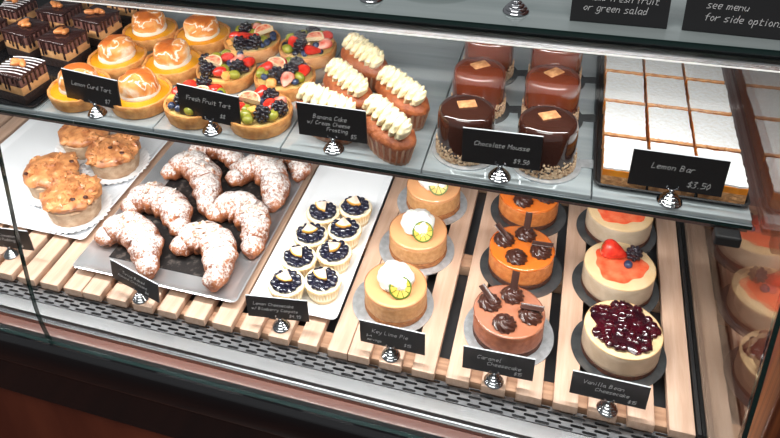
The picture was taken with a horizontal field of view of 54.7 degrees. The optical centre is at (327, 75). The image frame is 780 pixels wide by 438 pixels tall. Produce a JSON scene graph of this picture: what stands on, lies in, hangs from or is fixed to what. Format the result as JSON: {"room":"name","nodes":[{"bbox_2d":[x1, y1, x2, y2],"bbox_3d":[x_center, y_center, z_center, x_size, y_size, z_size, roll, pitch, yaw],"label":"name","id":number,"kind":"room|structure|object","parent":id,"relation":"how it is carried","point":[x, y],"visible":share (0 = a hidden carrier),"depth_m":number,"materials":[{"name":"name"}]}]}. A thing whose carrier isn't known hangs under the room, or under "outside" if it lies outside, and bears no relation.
{"room":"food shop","nodes":[
{"label":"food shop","id":0,"kind":"room"},
{"bbox_2d":[686,67,779,437],"bbox_3d":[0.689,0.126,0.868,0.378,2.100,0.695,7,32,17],"label":"glass panel","id":1,"kind":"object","parent":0,"point":[737,290],"depth_m":0.86,"materials":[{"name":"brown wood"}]},
{"bbox_2d":[747,344,779,437],"bbox_3d":[0.415,0.611,0.847,0.019,1.320,0.035,7,32,17],"label":"trim","id":2,"kind":"structure","parent":1,"relation":"attached to","point":[766,419],"depth_m":0.65,"materials":[{"name":"brown wood"}]},
{"bbox_3d":[0.092,1.415,0.843,6.000,0.020,6.000,7,32,17],"label":"floor","id":3,"kind":"structure","parent":0,"visible":0},
{"bbox_2d":[0,0,779,437],"bbox_3d":[-0.162,0.402,1.241,1.351,1.340,0.581,7,32,17],"label":"display case","id":4,"kind":"object","parent":3,"relation":"on","point":[71,367],"visible":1,"depth_m":0.88,"materials":[{"name":"metal"}]},
{"bbox_2d":[0,279,672,437],"bbox_3d":[-0.244,0.316,0.978,1.331,0.002,0.025,7,32,17],"label":"vent","id":5,"kind":"object","parent":4,"relation":"attached to","point":[552,423],"depth_m":0.90,"materials":[{"name":"metal"}]},
{"bbox_2d":[0,114,695,437],"bbox_3d":[-0.125,0.217,1.126,1.206,0.030,0.400,7,32,17],"label":"rack","id":6,"kind":"object","parent":4,"relation":"on","point":[50,266],"visible":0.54,"depth_m":0.95,"materials":[{"name":"brown wood"}]},
{"bbox_2d":[0,119,166,238],"bbox_3d":[-0.437,0.149,1.237,0.283,0.009,0.295,7,32,17],"label":"platter","id":7,"kind":"object","parent":6,"relation":"on","point":[34,138],"visible":0.35,"depth_m":1.25,"materials":[{"name":"white ceramic"}]},
{"bbox_2d":[18,165,89,206],"bbox_3d":[-0.430,0.174,1.188,0.112,0.010,0.112,7,32,17],"label":"paper liner","id":8,"kind":"object","parent":7,"relation":"on","point":[24,192],"visible":0.18,"depth_m":1.17,"materials":[{"name":"white"}]},
{"bbox_2d":[22,152,79,199],"bbox_3d":[-0.432,0.154,1.182,0.094,0.048,0.087,7,32,17],"label":"muffin","id":9,"kind":"object","parent":8,"relation":"on","point":[38,175],"visible":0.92,"depth_m":1.16,"materials":[{"name":"brown food"}]},
{"bbox_2d":[37,189,112,233],"bbox_3d":[-0.379,0.204,1.132,0.112,0.010,0.112,7,32,17],"label":"paper liner","id":10,"kind":"object","parent":7,"relation":"on","point":[45,221],"visible":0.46,"depth_m":1.12,"materials":[{"name":"white"}]},
{"bbox_2d":[39,172,101,227],"bbox_3d":[-0.382,0.184,1.125,0.090,0.049,0.092,7,32,17],"label":"muffin","id":11,"kind":"object","parent":10,"relation":"on","point":[75,200],"visible":1,"depth_m":1.10,"materials":[{"name":"brown food"}]},
{"bbox_2d":[54,132,115,164],"bbox_3d":[-0.406,0.120,1.275,0.112,0.010,0.112,7,32,17],"label":"paper liner","id":12,"kind":"object","parent":7,"relation":"on","point":[59,148],"visible":0.09,"depth_m":1.27,"materials":[{"name":"white"}]},
{"bbox_2d":[58,124,110,159],"bbox_3d":[-0.409,0.100,1.269,0.089,0.049,0.090,7,32,17],"label":"muffin","id":13,"kind":"object","parent":12,"relation":"on","point":[76,139],"visible":0.41,"depth_m":1.24,"materials":[{"name":"brown food"}]},
{"bbox_2d":[80,146,150,184],"bbox_3d":[-0.344,0.146,1.225,0.114,0.010,0.114,7,32,17],"label":"paper liner","id":14,"kind":"object","parent":7,"relation":"on","point":[144,155],"visible":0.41,"depth_m":1.22,"materials":[{"name":"white"}]},
{"bbox_2d":[85,133,140,178],"bbox_3d":[-0.346,0.126,1.218,0.090,0.049,0.089,-3,31,2],"label":"muffin","id":15,"kind":"object","parent":14,"relation":"on","point":[113,156],"visible":1,"depth_m":1.20,"materials":[{"name":"brown food"}]},
{"bbox_2d":[110,259,159,303],"bbox_3d":[-0.247,0.267,0.971,0.081,0.057,0.022,7,32,17],"label":"card stand","id":16,"kind":"object","parent":6,"relation":"on","point":[146,288],"visible":1,"depth_m":0.97,"materials":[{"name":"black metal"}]},
{"bbox_2d":[73,142,303,301],"bbox_3d":[-0.183,0.199,1.122,0.248,0.012,0.320,7,32,17],"label":"baking tray","id":17,"kind":"object","parent":6,"relation":"on","point":[180,273],"visible":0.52,"depth_m":1.04,"materials":[{"name":"metal"}]},
{"bbox_2d":[94,211,164,278],"bbox_3d":[-0.266,0.227,1.044,0.132,0.043,0.070,21,39,35],"label":"croissant","id":18,"kind":"object","parent":17,"relation":"on","point":[141,238],"visible":0.99,"depth_m":1.03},
{"bbox_2d":[120,181,192,236],"bbox_3d":[-0.243,0.190,1.104,0.131,0.043,0.069,15,36,28],"label":"croissant","id":19,"kind":"object","parent":17,"relation":"on","point":[167,204],"visible":0.94,"depth_m":1.09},
{"bbox_2d":[160,149,222,216],"bbox_3d":[-0.197,0.157,1.155,0.076,0.043,0.148,-25,37,-31],"label":"croissant","id":20,"kind":"object","parent":17,"relation":"on","point":[203,175],"visible":0.97,"depth_m":1.15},
{"bbox_2d":[169,220,238,291],"bbox_3d":[-0.160,0.235,1.019,0.076,0.043,0.122,-26,37,-32],"label":"croissant","id":21,"kind":"object","parent":17,"relation":"on","point":[216,244],"visible":1,"depth_m":1.01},
{"bbox_2d":[204,191,270,258],"bbox_3d":[-0.117,0.203,1.069,0.075,0.042,0.129,-25,37,-31],"label":"croissant","id":22,"kind":"object","parent":17,"relation":"on","point":[249,215],"visible":0.99,"depth_m":1.06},
{"bbox_2d":[225,154,290,212],"bbox_3d":[-0.096,0.155,1.147,0.122,0.044,0.081,25,41,39],"label":"croissant","id":23,"kind":"object","parent":17,"relation":"on","point":[269,173],"visible":0.94,"depth_m":1.14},
{"bbox_2d":[245,294,308,332],"bbox_3d":[-0.060,0.289,0.919,0.077,0.051,0.022,7,32,17],"label":"card stand","id":24,"kind":"object","parent":6,"relation":"on","point":[283,310],"visible":1,"depth_m":0.92,"materials":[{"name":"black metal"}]},
{"bbox_2d":[250,165,392,318],"bbox_3d":[0.002,0.221,1.068,0.120,0.009,0.307,7,32,17],"label":"platter","id":25,"kind":"object","parent":6,"relation":"on","point":[331,184],"visible":0.49,"depth_m":1.10,"materials":[{"name":"white ceramic"}]},
{"bbox_2d":[268,269,304,299],"bbox_3d":[-0.052,0.268,0.960,0.049,0.039,0.049,-2,31,4],"label":"tart","id":26,"kind":"object","parent":25,"relation":"on","point":[285,283],"visible":0.94,"depth_m":0.95,"materials":[{"name":"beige food"}]},
{"bbox_2d":[281,244,316,278],"bbox_3d":[-0.037,0.245,0.997,0.049,0.039,0.049,23,40,38],"label":"tart","id":27,"kind":"object","parent":25,"relation":"on","point":[302,259],"visible":0.93,"depth_m":0.98,"materials":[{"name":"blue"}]},
{"bbox_2d":[293,222,327,252],"bbox_3d":[-0.023,0.222,1.034,0.049,0.039,0.049,5,32,14],"label":"tart","id":28,"kind":"object","parent":25,"relation":"on","point":[311,234],"visible":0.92,"depth_m":1.02,"materials":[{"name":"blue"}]},
{"bbox_2d":[304,266,341,304],"bbox_3d":[-0.005,0.265,0.960,0.049,0.039,0.049,12,34,25],"label":"tart","id":29,"kind":"object","parent":25,"relation":"on","point":[322,284],"visible":1,"depth_m":0.95,"materials":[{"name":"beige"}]},
{"bbox_2d":[316,239,351,273],"bbox_3d":[0.009,0.239,1.002,0.049,0.039,0.049,23,40,38],"label":"tart","id":30,"kind":"object","parent":25,"relation":"on","point":[335,254],"visible":0.96,"depth_m":0.99,"materials":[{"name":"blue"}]},
{"bbox_2d":[327,217,361,249],"bbox_3d":[0.024,0.216,1.039,0.049,0.039,0.049,-4,31,0],"label":"tart","id":31,"kind":"object","parent":25,"relation":"on","point":[348,229],"visible":0.88,"depth_m":1.03,"materials":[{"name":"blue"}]},
{"bbox_2d":[339,196,371,226],"bbox_3d":[0.041,0.192,1.077,0.049,0.039,0.049,13,35,26],"label":"tart","id":32,"kind":"object","parent":25,"relation":"on","point":[358,208],"visible":0.9,"depth_m":1.06,"materials":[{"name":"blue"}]},
{"bbox_2d":[359,319,424,362],"bbox_3d":[0.076,0.308,0.872,0.077,0.051,0.022,7,32,17],"label":"card stand","id":33,"kind":"object","parent":6,"relation":"on","point":[395,339],"visible":1,"depth_m":0.87,"materials":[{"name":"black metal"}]},
{"bbox_2d":[352,282,433,330],"bbox_3d":[0.084,0.288,0.953,0.103,0.001,0.103,7,32,17],"label":"cake board","id":34,"kind":"object","parent":6,"relation":"on","point":[358,303],"visible":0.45,"depth_m":0.94,"materials":[{"name":"silver metal"}]},
{"bbox_2d":[364,260,426,327],"bbox_3d":[0.085,0.261,0.934,0.079,0.065,0.079,-14,32,-17],"label":"pie","id":35,"kind":"object","parent":34,"relation":"on","point":[395,291],"visible":0.97,"depth_m":0.92,"materials":[{"name":"food"}]},
{"bbox_2d":[379,231,453,275],"bbox_3d":[0.123,0.237,1.034,0.103,0.001,0.103,7,32,17],"label":"cake board","id":36,"kind":"object","parent":6,"relation":"on","point":[384,250],"visible":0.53,"depth_m":1.02,"materials":[{"name":"silver metal"}]},
{"bbox_2d":[389,208,446,268],"bbox_3d":[0.123,0.209,1.016,0.079,0.065,0.079,13,35,26],"label":"pie","id":37,"kind":"object","parent":36,"relation":"on","point":[418,236],"visible":0.98,"depth_m":1.00,"materials":[{"name":"food"}]},
{"bbox_2d":[397,187,466,224],"bbox_3d":[0.156,0.188,1.113,0.103,0.001,0.103,7,32,17],"label":"cake board","id":38,"kind":"object","parent":6,"relation":"on","point":[402,198],"visible":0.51,"depth_m":1.10,"materials":[{"name":"silver metal"}]},
{"bbox_2d":[406,179,460,219],"bbox_3d":[0.155,0.161,1.095,0.079,0.064,0.079,-9,31,-8],"label":"pie","id":39,"kind":"object","parent":38,"relation":"on","point":[441,200],"visible":0.62,"depth_m":1.07,"materials":[{"name":"food"}]},
{"bbox_2d":[462,345,534,388],"bbox_3d":[0.190,0.324,0.834,0.077,0.051,0.022,7,32,17],"label":"card stand","id":40,"kind":"object","parent":6,"relation":"on","point":[496,363],"visible":1,"depth_m":0.83,"materials":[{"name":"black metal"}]},
{"bbox_2d":[464,307,553,364],"bbox_3d":[0.218,0.308,0.904,0.106,0.001,0.106,7,32,17],"label":"cake board","id":41,"kind":"object","parent":6,"relation":"on","point":[545,348],"visible":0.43,"depth_m":0.89,"materials":[{"name":"silver metal"}]},
{"bbox_2d":[473,270,545,356],"bbox_3d":[0.215,0.278,0.887,0.083,0.069,0.083,12,34,24],"label":"cheesecake","id":42,"kind":"object","parent":41,"relation":"on","point":[510,319],"visible":1,"depth_m":0.87,"materials":[{"name":"food"}]},
{"bbox_2d":[480,247,561,297],"bbox_3d":[0.256,0.254,0.992,0.106,0.001,0.106,7,32,17],"label":"cake board","id":43,"kind":"object","parent":6,"relation":"on","point":[556,277],"visible":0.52,"depth_m":0.98,"materials":[{"name":"cardboard"}]},
{"bbox_2d":[488,211,554,289],"bbox_3d":[0.253,0.223,0.975,0.083,0.069,0.083,7,32,17],"label":"cheesecake","id":44,"kind":"object","parent":43,"relation":"on","point":[525,250],"visible":0.99,"depth_m":0.96,"materials":[{"name":"food"}]},
{"bbox_2d":[491,195,565,236],"bbox_3d":[0.290,0.197,1.083,0.106,0.001,0.106,7,32,17],"label":"cake board","id":45,"kind":"object","parent":6,"relation":"on","point":[560,221],"visible":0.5,"depth_m":1.07,"materials":[{"name":"cardboard"}]},
{"bbox_2d":[498,193,558,230],"bbox_3d":[0.287,0.167,1.065,0.083,0.069,0.083,-17,33,-22],"label":"cheesecake","id":46,"kind":"object","parent":45,"relation":"on","point":[512,209],"visible":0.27,"depth_m":1.04,"materials":[{"name":"food"}]},
{"bbox_2d":[569,370,650,417],"bbox_3d":[0.299,0.338,0.798,0.077,0.051,0.022,7,32,17],"label":"card stand","id":47,"kind":"object","parent":6,"relation":"on","point":[610,391],"visible":1,"depth_m":0.79,"materials":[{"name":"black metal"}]},
{"bbox_2d":[572,260,658,312],"bbox_3d":[0.367,0.268,0.957,0.105,0.001,0.105,7,32,17],"label":"cake board","id":48,"kind":"object","parent":6,"relation":"on","point":[576,276],"visible":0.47,"depth_m":0.95,"materials":[{"name":"cardboard"}]},
{"bbox_2d":[581,238,655,306],"bbox_3d":[0.366,0.239,0.940,0.086,0.064,0.086,7,32,17],"label":"cheesecake","id":49,"kind":"object","parent":48,"relation":"on","point":[612,269],"visible":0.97,"depth_m":0.93,"materials":[{"name":"beige food"}]},
{"bbox_2d":[576,209,656,252],"bbox_3d":[0.402,0.214,1.043,0.105,0.001,0.105,7,32,17],"label":"cake board","id":50,"kind":"object","parent":6,"relation":"on","point":[580,225],"visible":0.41,"depth_m":1.03,"materials":[{"name":"cardboard"}]},
{"bbox_2d":[585,207,653,247],"bbox_3d":[0.401,0.186,1.026,0.085,0.064,0.085,7,32,17],"label":"cheesecake","id":51,"kind":"object","parent":50,"relation":"on","point":[601,225],"visible":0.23,"depth_m":1.00,"materials":[{"name":"beige food"}]},
{"bbox_2d":[571,320,666,385],"bbox_3d":[0.339,0.319,0.874,0.105,0.001,0.105,7,32,17],"label":"cake board","id":52,"kind":"object","parent":6,"relation":"on","point":[576,335],"visible":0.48,"depth_m":0.86,"materials":[{"name":"cardboard"}]},
{"bbox_2d":[581,300,663,380],"bbox_3d":[0.338,0.299,0.862,0.085,0.045,0.085,7,32,17],"label":"cheesecake","id":53,"kind":"object","parent":52,"relation":"on","point":[620,339],"visible":1,"depth_m":0.84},
{"bbox_2d":[0,11,752,229],"bbox_3d":[-0.188,-0.042,1.025,1.327,0.010,0.400,7,32,17],"label":"glass shelf","id":54,"kind":"object","parent":4,"relation":"attached to","point":[431,62],"visible":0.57,"depth_m":0.82,"materials":[{"name":"teal"}]},
{"bbox_2d":[0,97,49,113],"bbox_3d":[-0.359,-0.064,1.076,0.157,0.006,0.393,7,32,17],"label":"acrylic tray","id":55,"kind":"object","parent":54,"relation":"on","point":[43,106],"depth_m":0.90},
{"bbox_2d":[0,0,127,107],"bbox_3d":[-0.440,-0.063,1.073,0.306,0.005,0.340,7,32,17],"label":"tray","id":56,"kind":"object","parent":54,"relation":"on","point":[53,71],"visible":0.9,"depth_m":0.97,"materials":[{"name":"black paint"}]},
{"bbox_2d":[0,55,50,104],"bbox_3d":[-0.373,0.001,0.915,0.051,0.046,0.048,12,34,25],"label":"bar","id":57,"kind":"object","parent":56,"relation":"on","point":[23,79],"visible":1,"depth_m":0.90,"materials":[{"name":"brown"}]},
{"bbox_2d":[1,16,50,57],"bbox_3d":[-0.403,-0.054,1.010,0.052,0.046,0.048,14,35,27],"label":"bar","id":58,"kind":"object","parent":56,"relation":"on","point":[20,37],"visible":0.91,"depth_m":0.99,"materials":[{"name":"brown"}]},
{"bbox_2d":[35,0,82,28],"bbox_3d":[-0.376,-0.085,1.059,0.051,0.046,0.048,10,34,22],"label":"bar","id":59,"kind":"object","parent":56,"relation":"on","point":[56,12],"visible":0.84,"depth_m":1.04,"materials":[{"name":"brown"}]},
{"bbox_2d":[36,24,91,67],"bbox_3d":[-0.344,-0.041,0.983,0.051,0.046,0.048,12,34,24],"label":"bar","id":60,"kind":"object","parent":56,"relation":"on","point":[61,46],"visible":0.98,"depth_m":0.97,"materials":[{"name":"brown"}]},
{"bbox_2d":[72,5,122,46],"bbox_3d":[-0.315,-0.072,1.030,0.052,0.046,0.047,13,35,26],"label":"bar","id":61,"kind":"object","parent":56,"relation":"on","point":[99,22],"visible":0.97,"depth_m":1.02,"materials":[{"name":"brown"}]},
{"bbox_2d":[47,62,110,112],"bbox_3d":[-0.299,0.008,0.901,0.076,0.042,0.076,17,36,30],"label":"tart","id":62,"kind":"object","parent":54,"relation":"on","point":[56,92],"visible":0.46,"depth_m":0.88,"materials":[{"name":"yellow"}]},
{"bbox_2d":[61,68,121,118],"bbox_3d":[-0.269,0.020,0.863,0.077,0.058,0.022,7,32,17],"label":"card stand","id":63,"kind":"object","parent":54,"relation":"on","point":[96,90],"visible":1,"depth_m":0.86,"materials":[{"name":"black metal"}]},
{"bbox_2d":[87,34,146,79],"bbox_3d":[-0.270,-0.030,0.961,0.076,0.043,0.076,-4,31,-1],"label":"tart","id":64,"kind":"object","parent":54,"relation":"on","point":[116,54],"visible":0.94,"depth_m":0.94,"materials":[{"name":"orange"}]},
{"bbox_2d":[111,67,172,119],"bbox_3d":[-0.220,0.015,0.881,0.076,0.043,0.076,-13,32,-14],"label":"tart","id":65,"kind":"object","parent":54,"relation":"on","point":[143,93],"visible":0.97,"depth_m":0.86,"materials":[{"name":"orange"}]},
{"bbox_2d":[38,11,249,131],"bbox_3d":[-0.210,-0.046,1.030,0.155,0.006,0.393,7,32,17],"label":"acrylic tray","id":66,"kind":"object","parent":54,"relation":"on","point":[46,110],"depth_m":0.88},
{"bbox_2d":[122,9,177,50],"bbox_3d":[-0.242,-0.068,1.022,0.076,0.043,0.075,4,32,13],"label":"tart","id":67,"kind":"object","parent":54,"relation":"on","point":[148,27],"visible":0.88,"depth_m":1.00,"materials":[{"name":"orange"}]},
{"bbox_2d":[142,38,201,84],"bbox_3d":[-0.195,-0.023,0.942,0.076,0.043,0.076,-25,37,-32],"label":"tart","id":68,"kind":"object","parent":54,"relation":"on","point":[174,60],"visible":0.87,"depth_m":0.93,"materials":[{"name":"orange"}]},
{"bbox_2d":[163,75,227,129],"bbox_3d":[-0.150,0.028,0.857,0.074,0.037,0.074,4,32,13],"label":"tart","id":69,"kind":"object","parent":54,"relation":"on","point":[171,103],"visible":0.45,"depth_m":0.84,"materials":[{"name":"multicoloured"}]},
{"bbox_2d":[174,14,230,54],"bbox_3d":[-0.167,-0.061,1.002,0.076,0.042,0.076,-15,33,-19],"label":"tart","id":70,"kind":"object","parent":54,"relation":"on","point":[204,33],"visible":0.85,"depth_m":0.98,"materials":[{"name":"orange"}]},
{"bbox_2d":[176,83,240,136],"bbox_3d":[-0.128,0.037,0.819,0.077,0.058,0.022,7,32,17],"label":"card stand","id":71,"kind":"object","parent":54,"relation":"on","point":[213,106],"visible":1,"depth_m":0.81,"materials":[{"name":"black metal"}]},
{"bbox_2d":[196,49,256,93],"bbox_3d":[-0.124,-0.010,0.917,0.074,0.037,0.074,-29,39,-36],"label":"tart","id":72,"kind":"object","parent":54,"relation":"on","point":[235,71],"visible":0.97,"depth_m":0.90,"materials":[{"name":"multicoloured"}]},
{"bbox_2d":[223,21,280,62],"bbox_3d":[-0.098,-0.048,0.978,0.074,0.037,0.074,-24,36,-30],"label":"tart","id":73,"kind":"object","parent":54,"relation":"on","point":[260,41],"visible":0.99,"depth_m":0.96,"materials":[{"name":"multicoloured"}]},
{"bbox_2d":[154,20,354,150],"bbox_3d":[-0.062,-0.028,0.984,0.154,0.006,0.393,7,32,17],"label":"acrylic tray","id":74,"kind":"object","parent":54,"relation":"on","point":[227,138],"depth_m":0.84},
{"bbox_2d":[230,85,292,139],"bbox_3d":[-0.075,0.037,0.834,0.074,0.037,0.074,-9,31,-9],"label":"tart","id":75,"kind":"object","parent":54,"relation":"on","point":[265,113],"visible":0.98,"depth_m":0.81,"materials":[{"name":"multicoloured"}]},
{"bbox_2d":[254,56,315,101],"bbox_3d":[-0.051,-0.001,0.895,0.074,0.037,0.074,-12,32,-14],"label":"tart","id":76,"kind":"object","parent":54,"relation":"on","point":[286,75],"visible":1,"depth_m":0.88,"materials":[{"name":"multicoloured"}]},
{"bbox_2d":[279,26,336,69],"bbox_3d":[-0.025,-0.039,0.955,0.074,0.038,0.074,4,32,13],"label":"tart","id":77,"kind":"object","parent":54,"relation":"on","point":[317,47],"visible":0.98,"depth_m":0.94,"materials":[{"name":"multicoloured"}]},
{"bbox_2d":[295,82,355,144],"bbox_3d":[-0.001,0.039,0.807,0.086,0.052,0.044,20,38,34],"label":"cake","id":78,"kind":"object","parent":54,"relation":"on","point":[309,92],"visible":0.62,"depth_m":0.80,"materials":[{"name":"beige food"}]},
{"bbox_2d":[296,102,366,154],"bbox_3d":[0.005,0.054,0.778,0.074,0.055,0.022,7,32,17],"label":"card stand","id":79,"kind":"object","parent":54,"relation":"on","point":[332,122],"visible":1,"depth_m":0.77,"materials":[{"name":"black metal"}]},
{"bbox_2d":[323,58,372,109],"bbox_3d":[0.023,0.014,0.846,0.046,0.052,0.086,-18,34,-23],"label":"cake","id":80,"kind":"object","parent":54,"relation":"on","point":[340,76],"visible":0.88,"depth_m":0.83,"materials":[{"name":"beige food"}]},
{"bbox_2d":[341,32,387,91],"bbox_3d":[0.044,-0.018,0.897,0.043,0.052,0.085,-16,33,-20],"label":"cake","id":81,"kind":"object","parent":54,"relation":"on","point":[367,58],"visible":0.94,"depth_m":0.88,"materials":[{"name":"beige food"}]},
{"bbox_2d":[281,30,464,172],"bbox_3d":[0.084,-0.011,0.938,0.152,0.006,0.393,7,32,17],"label":"acrylic tray","id":82,"kind":"object","parent":54,"relation":"on","point":[431,62],"depth_m":0.87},
{"bbox_2d":[362,94,416,165],"bbox_3d":[0.062,0.054,0.775,0.044,0.052,0.085,-22,35,-27],"label":"cake","id":83,"kind":"object","parent":54,"relation":"on","point":[391,136],"visible":0.97,"depth_m":0.76,"materials":[{"name":"beige food"}]},
{"bbox_2d":[375,65,429,130],"bbox_3d":[0.082,0.023,0.825,0.043,0.052,0.085,-22,35,-28],"label":"cake","id":84,"kind":"object","parent":54,"relation":"on","point":[406,94],"visible":0.89,"depth_m":0.80,"materials":[{"name":"beige food"}]},
{"bbox_2d":[432,140,490,170],"bbox_3d":[0.146,0.075,0.779,0.075,0.001,0.069,-19,34,-24],"label":"cake board","id":85,"kind":"object","parent":54,"relation":"on","point":[436,155],"visible":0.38,"depth_m":0.75,"materials":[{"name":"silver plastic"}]},
{"bbox_2d":[435,93,494,165],"bbox_3d":[0.141,0.052,0.764,0.061,0.056,0.060,7,32,17],"label":"cake","id":86,"kind":"object","parent":85,"relation":"on","point":[456,112],"visible":0.61,"depth_m":0.75,"materials":[{"name":"brown food"}]},
{"bbox_2d":[462,127,543,183],"bbox_3d":[0.168,0.076,0.724,0.074,0.055,0.022,7,32,17],"label":"card stand","id":87,"kind":"object","parent":54,"relation":"on","point":[500,149],"visible":1,"depth_m":0.72,"materials":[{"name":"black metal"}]},
{"bbox_2d":[495,102,520,123],"bbox_3d":[0.173,0.035,0.844,0.075,0.001,0.069,-19,34,-24],"label":"cake board","id":88,"kind":"object","parent":54,"relation":"on","point":[509,109],"visible":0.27,"depth_m":0.83,"materials":[{"name":"metal"}]},
{"bbox_2d":[451,56,505,118],"bbox_3d":[0.167,0.012,0.828,0.060,0.056,0.060,-17,33,-20],"label":"cake","id":89,"kind":"object","parent":88,"relation":"on","point":[485,77],"visible":0.55,"depth_m":0.81,"materials":[{"name":"food"}]},
{"bbox_2d":[422,46,596,198],"bbox_3d":[0.234,0.007,0.891,0.162,0.006,0.393,7,32,17],"label":"acrylic tray","id":90,"kind":"object","parent":54,"relation":"on","point":[583,186],"depth_m":0.78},
{"bbox_2d":[506,67,527,84],"bbox_3d":[0.198,-0.005,0.909,0.075,0.001,0.069,-19,34,-24],"label":"cake board","id":91,"kind":"object","parent":54,"relation":"on","point":[516,73],"visible":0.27,"depth_m":0.90,"materials":[{"name":"plastic"}]},
{"bbox_2d":[463,41,513,80],"bbox_3d":[0.193,-0.029,0.894,0.061,0.056,0.060,5,32,15],"label":"cake","id":92,"kind":"object","parent":91,"relation":"on","point":[504,54],"visible":0.41,"depth_m":0.87,"materials":[{"name":"food"}]},
{"bbox_2d":[513,156,593,184],"bbox_3d":[0.221,0.086,0.754,0.075,0.001,0.069,-19,34,-24],"label":"cake board","id":93,"kind":"object","parent":54,"relation":"on","point":[580,163],"visible":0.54,"depth_m":0.73,"materials":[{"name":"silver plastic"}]},
{"bbox_2d":[517,104,578,179],"bbox_3d":[0.216,0.062,0.739,0.060,0.056,0.060,-15,32,-18],"label":"cake","id":94,"kind":"object","parent":93,"relation":"on","point":[559,127],"visible":0.66,"depth_m":0.72,"materials":[{"name":"brown food"}]},
{"bbox_2d":[518,106,595,127],"bbox_3d":[0.247,0.044,0.822,0.075,0.001,0.069,-19,34,-24],"label":"cake board","id":95,"kind":"object","parent":54,"relation":"on","point":[582,117],"visible":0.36,"depth_m":0.81,"materials":[{"name":"plastic"}]},
{"bbox_2d":[521,63,580,119],"bbox_3d":[0.241,0.020,0.806,0.061,0.056,0.060,-1,31,5],"label":"cake","id":96,"kind":"object","parent":95,"relation":"on","point":[547,83],"visible":0.62,"depth_m":0.79,"materials":[{"name":"food"}]},
{"bbox_2d":[525,71,596,89],"bbox_3d":[0.271,0.003,0.887,0.075,0.001,0.069,-19,34,-24],"label":"cake board","id":97,"kind":"object","parent":54,"relation":"on","point":[593,80],"visible":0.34,"depth_m":0.88,"materials":[{"name":"plastic"}]},
{"bbox_2d":[528,48,582,78],"bbox_3d":[0.266,-0.021,0.872,0.061,0.056,0.060,17,37,31],"label":"cake","id":98,"kind":"object","parent":97,"relation":"on","point":[573,60],"visible":0.37,"depth_m":0.85,"materials":[{"name":"food"}]},
{"bbox_2d":[593,55,749,206],"bbox_3d":[0.368,0.030,0.826,0.136,0.006,0.327,7,32,17],"label":"tray","id":99,"kind":"object","parent":54,"relation":"on","point":[597,164],"visible":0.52,"depth_m":0.76,"materials":[{"name":"black"}]},
{"bbox_2d":[602,72,644,113],"bbox_3d":[0.328,0.021,0.829,0.041,0.021,0.062,7,32,18],"label":"bar","id":100,"kind":"object","parent":99,"relation":"on","point":[618,87],"visible":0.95,"depth_m":0.82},
{"bbox_2d":[601,136,646,189],"bbox_3d":[0.288,0.084,0.729,0.040,0.020,0.054,7,32,17],"label":"bar","id":101,"kind":"object","parent":99,"relation":"on","point":[617,152],"visible":0.82,"depth_m":0.72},
{"bbox_2d":[601,101,646,148],"bbox_3d":[0.307,0.053,0.777,0.040,0.021,0.063,7,32,18],"label":"bar","id":102,"kind":"object","parent":99,"relation":"on","point":[621,120],"visible":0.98,"depth_m":0.77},
{"bbox_2d":[644,76,687,115],"bbox_3d":[0.367,0.025,0.816,0.040,0.021,0.063,7,32,17],"label":"bar","id":103,"kind":"object","parent":99,"relation":"on","point":[666,93],"visible":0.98,"depth_m":0.81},
{"bbox_2d":[645,107,692,149],"bbox_3d":[0.347,0.058,0.764,0.040,0.021,0.063,7,32,17],"label":"bar","id":104,"kind":"object","parent":99,"relation":"on","point":[668,126],"visible":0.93,"depth_m":0.76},
{"bbox_2d":[681,63,724,87],"bbox_3d":[0.427,-0.002,0.855,0.040,0.021,0.061,7,32,18],"label":"bar","id":105,"kind":"object","parent":99,"relation":"on","point":[691,72],"visible":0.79,"depth_m":0.84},
{"bbox_2d":[685,80,731,121],"bbox_3d":[0.407,0.030,0.804,0.039,0.021,0.063,7,33,18],"label":"bar","id":106,"kind":"object","parent":99,"relation":"on","point":[702,97],"visible":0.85,"depth_m":0.80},
{"bbox_2d":[689,111,740,154],"bbox_3d":[0.387,0.062,0.752,0.040,0.021,0.064,7,32,17],"label":"bar","id":107,"kind":"object","parent":99,"relation":"on","point":[714,132],"visible":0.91,"depth_m":0.74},
{"bbox_2d":[695,148,748,203],"bbox_3d":[0.368,0.093,0.704,0.039,0.020,0.054,7,32,17],"label":"bar","id":108,"kind":"object","parent":99,"relation":"on","point":[735,190],"visible":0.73,"depth_m":0.69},
{"bbox_2d":[592,67,751,223],"bbox_3d":[0.376,0.025,0.847,0.135,0.006,0.393,7,32,17],"label":"acrylic tray","id":109,"kind":"object","parent":54,"relation":"on","point":[602,196],"depth_m":0.69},
{"bbox_2d":[627,148,730,208],"bbox_3d":[0.316,0.093,0.679,0.079,0.055,0.022,7,32,17],"label":"card stand","id":110,"kind":"object","parent":54,"relation":"on","point":[674,172],"visible":1,"depth_m":0.68,"materials":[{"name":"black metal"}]},
{"bbox_2d":[60,0,779,72],"bbox_3d":[-0.254,-0.077,0.777,1.301,0.001,0.003,7,32,17],"label":"diffuser","id":111,"kind":"object","parent":4,"relation":"attached to","point":[291,19],"depth_m":0.66,"materials":[{"name":"white"}]},
{"bbox_2d":[189,0,779,55],"bbox_3d":[-0.149,-0.190,0.917,1.431,0.005,0.422,7,32,17],"label":"shelf","id":112,"kind":"object","parent":4,"relation":"on","point":[550,17],"visible":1,"depth_m":0.64,"materials":[{"name":"grey glass"}]},
{"bbox_2d":[570,0,670,28],"bbox_3d":[0.241,-0.070,0.615,0.076,0.054,0.019,7,32,17],"label":"menu card","id":113,"kind":"object","parent":112,"relation":"on","point":[643,13],"visible":1,"depth_m":0.62,"materials":[{"name":"black"}]},
{"bbox_2d":[682,0,779,39],"bbox_3d":[0.331,-0.059,0.586,0.090,0.054,0.019,8,33,19],"label":"menu card","id":114,"kind":"object","parent":112,"relation":"on","point":[749,18],"visible":1,"depth_m":0.59,"materials":[{"name":"black"}]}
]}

